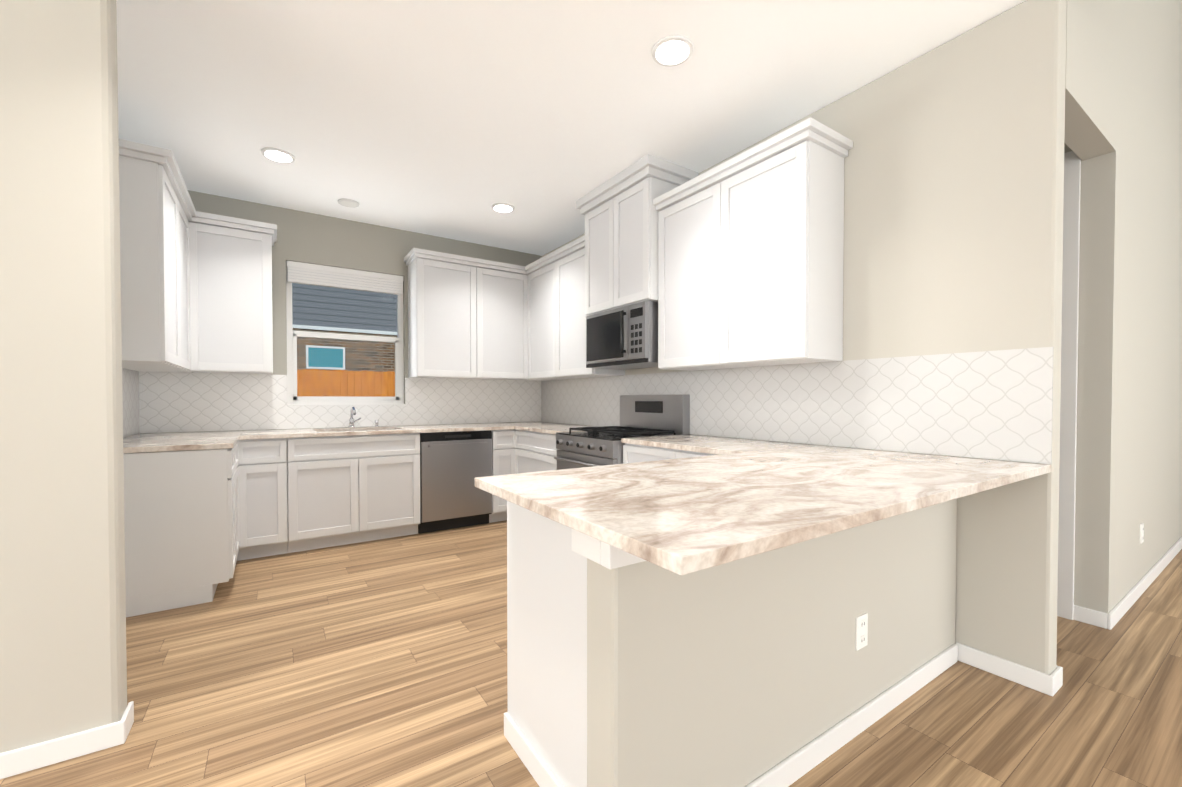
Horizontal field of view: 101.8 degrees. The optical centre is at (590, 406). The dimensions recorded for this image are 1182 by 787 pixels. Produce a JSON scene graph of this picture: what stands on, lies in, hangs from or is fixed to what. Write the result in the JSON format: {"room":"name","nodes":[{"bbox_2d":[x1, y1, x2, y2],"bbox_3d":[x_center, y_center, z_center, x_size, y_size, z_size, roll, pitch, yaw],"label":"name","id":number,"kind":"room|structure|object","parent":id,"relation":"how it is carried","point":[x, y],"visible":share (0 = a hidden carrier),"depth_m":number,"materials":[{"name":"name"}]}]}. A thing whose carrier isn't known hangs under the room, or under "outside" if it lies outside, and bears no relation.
{"room":"kitchen","nodes":[
{"label":"kitchen","id":0,"kind":"room"},
{"bbox_2d":[0,0,126,752],"bbox_3d":[-4.008,-0.225,0.076,5.710,2.785,0.120,-1,1,-34],"label":"wall","id":1,"kind":"structure","parent":0,"point":[63,664],"depth_m":1.54,"materials":[{"name":"grey paint"}]},
{"bbox_2d":[0,709,133,778],"bbox_3d":[-3.966,1.129,0.048,5.724,0.078,0.018,-1,1,-34],"label":"baseboard","id":2,"kind":"structure","parent":1,"relation":"attached to","point":[48,753],"depth_m":1.55,"materials":[{"name":"white wood"}]},
{"bbox_2d":[122,368,141,437],"bbox_3d":[-2.991,-0.021,3.008,0.007,0.460,1.328,-1,1,-34],"label":"tile backsplash","id":3,"kind":"structure","parent":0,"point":[131,379],"depth_m":3.38,"materials":[{"name":"white tile"}]},
{"bbox_2d":[119,145,182,368],"bbox_3d":[-2.641,-0.802,2.775,0.340,1.110,0.573,-1,1,-34],"label":"upper cabinet","id":4,"kind":"object","parent":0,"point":[148,189],"depth_m":2.60,"materials":[{"name":"white wood"}]},
{"bbox_2d":[129,185,198,372],"bbox_3d":[-2.874,-0.809,3.165,0.384,1.110,0.574,-1,1,-34],"label":"upper cabinet","id":5,"kind":"object","parent":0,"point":[188,216],"depth_m":3.43,"materials":[{"name":"white wood"}]},
{"bbox_2d":[139,190,541,433],"bbox_3d":[-1.592,-0.300,4.830,4.600,2.785,0.120,-1,1,-34],"label":"wall","id":6,"kind":"structure","parent":0,"point":[309,238],"depth_m":4.26,"materials":[{"name":"grey paint"}]},
{"bbox_2d":[199,213,274,374],"bbox_3d":[-2.783,-0.817,3.725,0.517,1.110,0.382,-1,1,-34],"label":"upper cabinet","id":7,"kind":"object","parent":6,"relation":"attached to","point":[236,320],"depth_m":3.62,"materials":[{"name":"white wood"}]},
{"bbox_2d":[142,372,541,432],"bbox_3d":[-1.973,-0.045,4.504,3.360,0.460,0.008,-1,1,-34],"label":"tile backsplash","id":8,"kind":"structure","parent":6,"relation":"attached to","point":[171,401],"depth_m":4.10,"materials":[{"name":"white tile"}]},
{"bbox_2d":[286,261,404,405],"bbox_3d":[-2.223,-0.631,4.400,0.960,1.240,0.110,-1,1,-34],"label":"window","id":9,"kind":"structure","parent":6,"relation":"in","point":[321,275],"depth_m":4.34,"materials":[{"name":"white"}]},
{"bbox_2d":[407,253,470,378],"bbox_3d":[-1.413,-0.832,4.662,0.622,1.110,0.340,-1,1,-34],"label":"upper cabinet","id":10,"kind":"object","parent":6,"relation":"attached to","point":[439,288],"depth_m":4.49,"materials":[{"name":"white wood"}]},
{"bbox_2d":[471,261,522,379],"bbox_3d":[-0.981,-0.836,4.922,0.625,1.110,0.384,-1,1,-34],"label":"upper cabinet","id":11,"kind":"object","parent":6,"relation":"attached to","point":[496,290],"depth_m":4.78,"materials":[{"name":"white wood"}]},
{"bbox_2d":[116,0,1025,255],"bbox_3d":[-1.417,-1.650,-1.051,8.800,0.100,10.070,-1,1,-34],"label":"ceiling","id":12,"kind":"structure","parent":0,"point":[454,119],"depth_m":2.51,"materials":[{"name":"white paint"}]},
{"bbox_2d":[261,147,294,162],"bbox_3d":[-2.071,-1.660,3.181,0.194,0.014,0.194,-1,1,-34],"label":"recessed light","id":13,"kind":"object","parent":12,"relation":"in","point":[277,155],"visible":1,"depth_m":3.16,"materials":[{"name":"white"}]},
{"bbox_2d":[337,198,359,207],"bbox_3d":[-1.995,-1.672,3.952,0.164,0.014,0.164,-1,1,-34],"label":"recessed light","id":14,"kind":"object","parent":12,"relation":"in","point":[346,202],"visible":0.98,"depth_m":3.94,"materials":[{"name":"white"}]},
{"bbox_2d":[491,203,514,212],"bbox_3d":[-0.742,-1.673,4.053,0.194,0.014,0.194,-1,1,-34],"label":"recessed light","id":15,"kind":"object","parent":12,"relation":"in","point":[503,207],"visible":0.94,"depth_m":4.03,"materials":[{"name":"white"}]},
{"bbox_2d":[651,35,693,66],"bbox_3d":[0.377,-1.645,2.228,0.194,0.014,0.194,-1,1,-34],"label":"recessed light","id":16,"kind":"object","parent":12,"relation":"in","point":[671,50],"visible":0.94,"depth_m":2.21,"materials":[{"name":"white"}]},
{"bbox_2d":[0,520,1181,786],"bbox_3d":[0.539,1.189,0.296,13.500,0.050,10.070,-1,1,-34],"label":"floor","id":17,"kind":"structure","parent":0,"point":[374,664],"depth_m":1.88,"materials":[{"name":"brown wood"}]},
{"bbox_2d":[123,441,238,616],"bbox_3d":[-2.478,0.686,2.812,0.627,0.876,0.415,-1,1,-34],"label":"base cabinet","id":18,"kind":"object","parent":17,"relation":"on","point":[198,524],"depth_m":2.68,"materials":[{"name":"white wood"}]},
{"bbox_2d":[123,434,242,452],"bbox_3d":[-2.540,0.228,2.910,0.639,0.030,0.678,-1,1,-34],"label":"countertop","id":19,"kind":"structure","parent":18,"relation":"on","point":[141,442],"depth_m":2.84,"materials":[{"name":"stone"}]},
{"bbox_2d":[239,440,250,559],"bbox_3d":[-2.623,0.682,3.070,0.671,0.876,0.415,-1,1,-34],"label":"base cabinet","id":20,"kind":"object","parent":17,"relation":"on","point":[244,521],"depth_m":3.41,"materials":[{"name":"white wood"}]},
{"bbox_2d":[247,438,298,558],"bbox_3d":[-2.515,0.671,3.736,0.374,0.876,0.699,-1,1,-34],"label":"base cabinet","id":21,"kind":"object","parent":17,"relation":"on","point":[272,464],"depth_m":3.51,"materials":[{"name":"white wood"}]},
{"bbox_2d":[124,422,522,439],"bbox_3d":[-1.777,0.307,4.233,3.374,0.230,0.679,-1,1,-34],"label":"countertop","id":22,"kind":"structure","parent":21,"relation":"on","point":[345,431],"depth_m":3.98,"materials":[{"name":"stone"}]},
{"bbox_2d":[348,407,378,427],"bbox_3d":[-2.017,0.095,4.295,0.254,0.191,0.233,-1,1,-34],"label":"faucet","id":23,"kind":"object","parent":22,"relation":"on","point":[351,418],"visible":0.96,"depth_m":4.30,"materials":[{"name":"silver metal"}]},
{"bbox_2d":[299,453,419,550],"bbox_3d":[-2.052,0.784,4.071,1.019,0.640,0.657,-1,1,-34],"label":"base cabinet","id":24,"kind":"object","parent":17,"relation":"on","point":[360,497],"depth_m":3.82,"materials":[{"name":"white wood"}]},
{"bbox_2d":[418,430,491,533],"bbox_3d":[-1.332,0.660,4.490,0.638,0.876,0.640,-1,1,-34],"label":"dishwasher","id":25,"kind":"object","parent":17,"relation":"on","point":[453,465],"visible":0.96,"depth_m":4.24,"materials":[{"name":"silver metal"}]},
{"bbox_2d":[489,430,510,522],"bbox_3d":[-0.975,0.655,4.760,0.247,0.876,0.701,-1,1,-34],"label":"base cabinet","id":26,"kind":"object","parent":17,"relation":"on","point":[501,439],"depth_m":4.49,"materials":[{"name":"white wood"}]},
{"bbox_2d":[511,429,559,473],"bbox_3d":[-0.231,0.661,4.354,0.671,0.876,0.927,-1,1,-34],"label":"base cabinet","id":27,"kind":"object","parent":17,"relation":"on","point":[531,451],"depth_m":4.27,"materials":[{"name":"white wood"}]},
{"bbox_2d":[515,422,598,433],"bbox_3d":[-0.206,0.205,4.338,0.639,0.030,0.885,-1,1,-34],"label":"countertop","id":28,"kind":"structure","parent":27,"relation":"on","point":[542,427],"depth_m":4.45,"materials":[{"name":"stone"}]},
{"bbox_2d":[504,501,586,786],"bbox_3d":[0.018,0.706,1.546,0.380,0.876,0.547,-1,1,-34],"label":"peninsula end panel","id":29,"kind":"object","parent":17,"relation":"on","point":[545,725],"visible":0.15,"depth_m":1.40,"materials":[{"name":"white wood"}]},
{"bbox_2d":[475,442,1050,575],"bbox_3d":[0.712,0.246,1.733,1.997,0.030,0.959,-1,1,-34],"label":"countertop","id":30,"kind":"structure","parent":29,"relation":"on","point":[733,499],"depth_m":1.31,"materials":[{"name":"stone"}]},
{"bbox_2d":[554,394,689,469],"bbox_3d":[0.201,0.511,3.622,0.746,1.200,0.756,-1,1,-34],"label":"range","id":31,"kind":"object","parent":17,"relation":"on","point":[652,415],"visible":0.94,"depth_m":3.55,"materials":[{"name":"silver metal"}]},
{"bbox_2d":[623,443,662,463],"bbox_3d":[0.623,0.681,3.112,0.627,0.876,0.555,-1,1,-34],"label":"base cabinet","id":32,"kind":"object","parent":17,"relation":"on","point":[632,453],"depth_m":3.02,"materials":[{"name":"white wood"}]},
{"bbox_2d":[663,448,715,459],"bbox_3d":[0.864,0.687,2.750,0.627,0.876,0.555,-1,1,-34],"label":"base cabinet","id":33,"kind":"object","parent":17,"relation":"on","point":[667,453],"depth_m":2.73,"materials":[{"name":"white wood"}]},
{"bbox_2d":[621,434,782,450],"bbox_3d":[0.738,0.227,2.921,0.637,0.030,0.989,-1,1,-34],"label":"countertop","id":34,"kind":"structure","parent":33,"relation":"on","point":[688,442],"depth_m":2.91,"materials":[{"name":"stone"}]},
{"bbox_2d":[587,499,956,786],"bbox_3d":[0.812,0.704,1.671,1.907,0.877,0.120,-1,1,-34],"label":"wall","id":35,"kind":"structure","parent":0,"point":[744,672],"depth_m":1.37,"materials":[{"name":"grey paint"}]},
{"bbox_2d":[572,529,645,569],"bbox_3d":[0.159,0.311,1.206,0.390,0.077,0.160,-1,1,-34],"label":"cap","id":36,"kind":"object","parent":35,"relation":"attached to","point":[608,556],"visible":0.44,"depth_m":1.07,"materials":[{"name":"white wood"}]},
{"bbox_2d":[745,644,957,786],"bbox_3d":[0.802,1.103,1.663,1.901,0.078,0.134,-1,1,-34],"label":"baseboard","id":37,"kind":"structure","parent":35,"relation":"attached to","point":[795,766],"depth_m":1.64,"materials":[{"name":"white wood"}]},
{"bbox_2d":[855,612,867,650],"bbox_3d":[0.953,0.792,1.689,0.072,0.115,0.008,-1,1,-34],"label":"outlet","id":38,"kind":"object","parent":35,"relation":"attached to","point":[861,638],"visible":1,"depth_m":1.68,"materials":[{"name":"white plastic"}]},
{"bbox_2d":[542,0,1066,674],"bbox_3d":[0.670,-0.282,3.691,0.105,2.785,4.285,-1,1,-34],"label":"wall","id":39,"kind":"structure","parent":0,"point":[954,202],"depth_m":2.08,"materials":[{"name":"grey paint"}]},
{"bbox_2d":[523,253,558,380],"bbox_3d":[-0.357,-0.834,4.779,0.384,1.110,0.674,-1,1,-34],"label":"upper cabinet","id":40,"kind":"object","parent":39,"relation":"attached to","point":[541,279],"depth_m":4.72,"materials":[{"name":"white wood"}]},
{"bbox_2d":[555,241,624,379],"bbox_3d":[-0.032,-0.827,4.332,0.340,1.110,0.671,-1,1,-34],"label":"upper cabinet","id":41,"kind":"object","parent":39,"relation":"attached to","point":[572,323],"depth_m":4.23,"materials":[{"name":"white wood"}]},
{"bbox_2d":[583,193,606,316],"bbox_3d":[0.249,-1.175,3.831,0.420,0.875,0.460,-1,1,-34],"label":"upper cabinet","id":42,"kind":"object","parent":39,"relation":"attached to","point":[595,212],"depth_m":3.78,"materials":[{"name":"white wood"}]},
{"bbox_2d":[607,165,694,310],"bbox_3d":[0.437,-1.170,3.548,0.420,0.875,0.460,-1,1,-34],"label":"upper cabinet","id":43,"kind":"object","parent":39,"relation":"attached to","point":[632,204],"depth_m":3.36,"materials":[{"name":"white wood"}]},
{"bbox_2d":[586,301,657,369],"bbox_3d":[0.322,-0.520,3.686,0.471,0.420,0.752,-1,1,-34],"label":"microwave","id":44,"kind":"object","parent":43,"relation":"attached to","point":[625,337],"visible":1,"depth_m":3.47,"materials":[{"name":"silver metal"}]},
{"bbox_2d":[655,177,711,370],"bbox_3d":[0.767,-0.808,3.130,0.340,1.110,0.609,-1,1,-34],"label":"upper cabinet","id":45,"kind":"object","parent":39,"relation":"attached to","point":[682,303],"depth_m":3.09,"materials":[{"name":"white wood"}]},
{"bbox_2d":[707,129,846,368],"bbox_3d":[1.038,-0.802,2.722,0.340,1.110,0.609,-1,1,-34],"label":"upper cabinet","id":46,"kind":"object","parent":39,"relation":"attached to","point":[736,261],"depth_m":2.54,"materials":[{"name":"white wood"}]},
{"bbox_2d":[542,347,1053,463],"bbox_3d":[0.623,-0.031,3.664,0.007,0.460,4.281,-1,1,-34],"label":"tile backsplash","id":47,"kind":"structure","parent":39,"relation":"attached to","point":[997,405],"depth_m":2.45,"materials":[{"name":"white tile"}]},
{"bbox_2d":[956,642,1062,695],"bbox_3d":[1.738,1.098,2.027,0.044,0.078,0.324,-1,1,-34],"label":"baseboard","id":48,"kind":"structure","parent":39,"relation":"attached to","point":[1047,684],"depth_m":1.98,"materials":[{"name":"white wood"}]},
{"bbox_2d":[1116,0,1127,604],"bbox_3d":[1.493,-0.923,4.228,0.120,4.050,4.285,-1,1,-34],"label":"wall","id":49,"kind":"structure","parent":0,"point":[1123,179],"depth_m":2.53,"materials":[{"name":"grey paint"}]},
{"bbox_2d":[1057,151,1080,619],"bbox_3d":[2.271,-0.113,2.934,0.024,2.470,1.000,-1,1,-34],"label":"hall door","id":50,"kind":"structure","parent":49,"relation":"in","point":[1069,364],"depth_m":2.54,"materials":[{"name":"white wood"}]},
{"bbox_2d":[1073,605,1119,629],"bbox_3d":[1.440,1.063,4.217,0.014,0.078,4.299,-1,1,-34],"label":"baseboard","id":51,"kind":"structure","parent":49,"relation":"attached to","point":[1089,616],"depth_m":2.47,"materials":[{"name":"white wood"}]},
{"bbox_2d":[1064,0,1181,613],"bbox_3d":[3.279,-0.903,2.915,3.400,4.050,0.120,-1,1,-34],"label":"wall","id":52,"kind":"structure","parent":0,"point":[1123,110],"depth_m":2.61,"materials":[{"name":"grey paint"}]},
{"bbox_2d":[1140,523,1143,543],"bbox_3d":[3.315,0.763,2.888,0.072,0.115,0.008,-1,1,-34],"label":"outlet","id":53,"kind":"object","parent":52,"relation":"attached to","point":[1141,533],"visible":0.98,"depth_m":2.87,"materials":[{"name":"white plastic"}]},
{"bbox_2d":[1113,537,1181,623],"bbox_3d":[3.678,1.080,3.132,2.490,0.078,0.022,-1,1,-34],"label":"baseboard","id":54,"kind":"structure","parent":52,"relation":"attached to","point":[1125,604],"depth_m":2.93,"materials":[{"name":"white wood"}]},
{"label":"outside","id":55,"kind":"structure","parent":0,"visible":0},
{"bbox_3d":[-10.468,0.888,19.995,55.000,0.050,34.930,-1,1,-34],"label":"ground","id":56,"kind":"structure","parent":55,"visible":0},
{"bbox_2d":[292,283,396,395],"bbox_3d":[-5.676,-3.297,13.628,26.000,8.500,0.330,-1,1,-34],"label":"house","id":57,"kind":"structure","parent":56,"relation":"on","point":[324,360],"depth_m":12.85,"materials":[{"name":"grey"}]},
{"bbox_2d":[297,369,394,396],"bbox_3d":[-4.210,0.081,11.528,18.055,1.812,0.060,-1,1,-34],"label":"fence","id":58,"kind":"object","parent":56,"relation":"on","point":[339,387],"depth_m":10.66,"materials":[{"name":"orange wood"}]}
]}

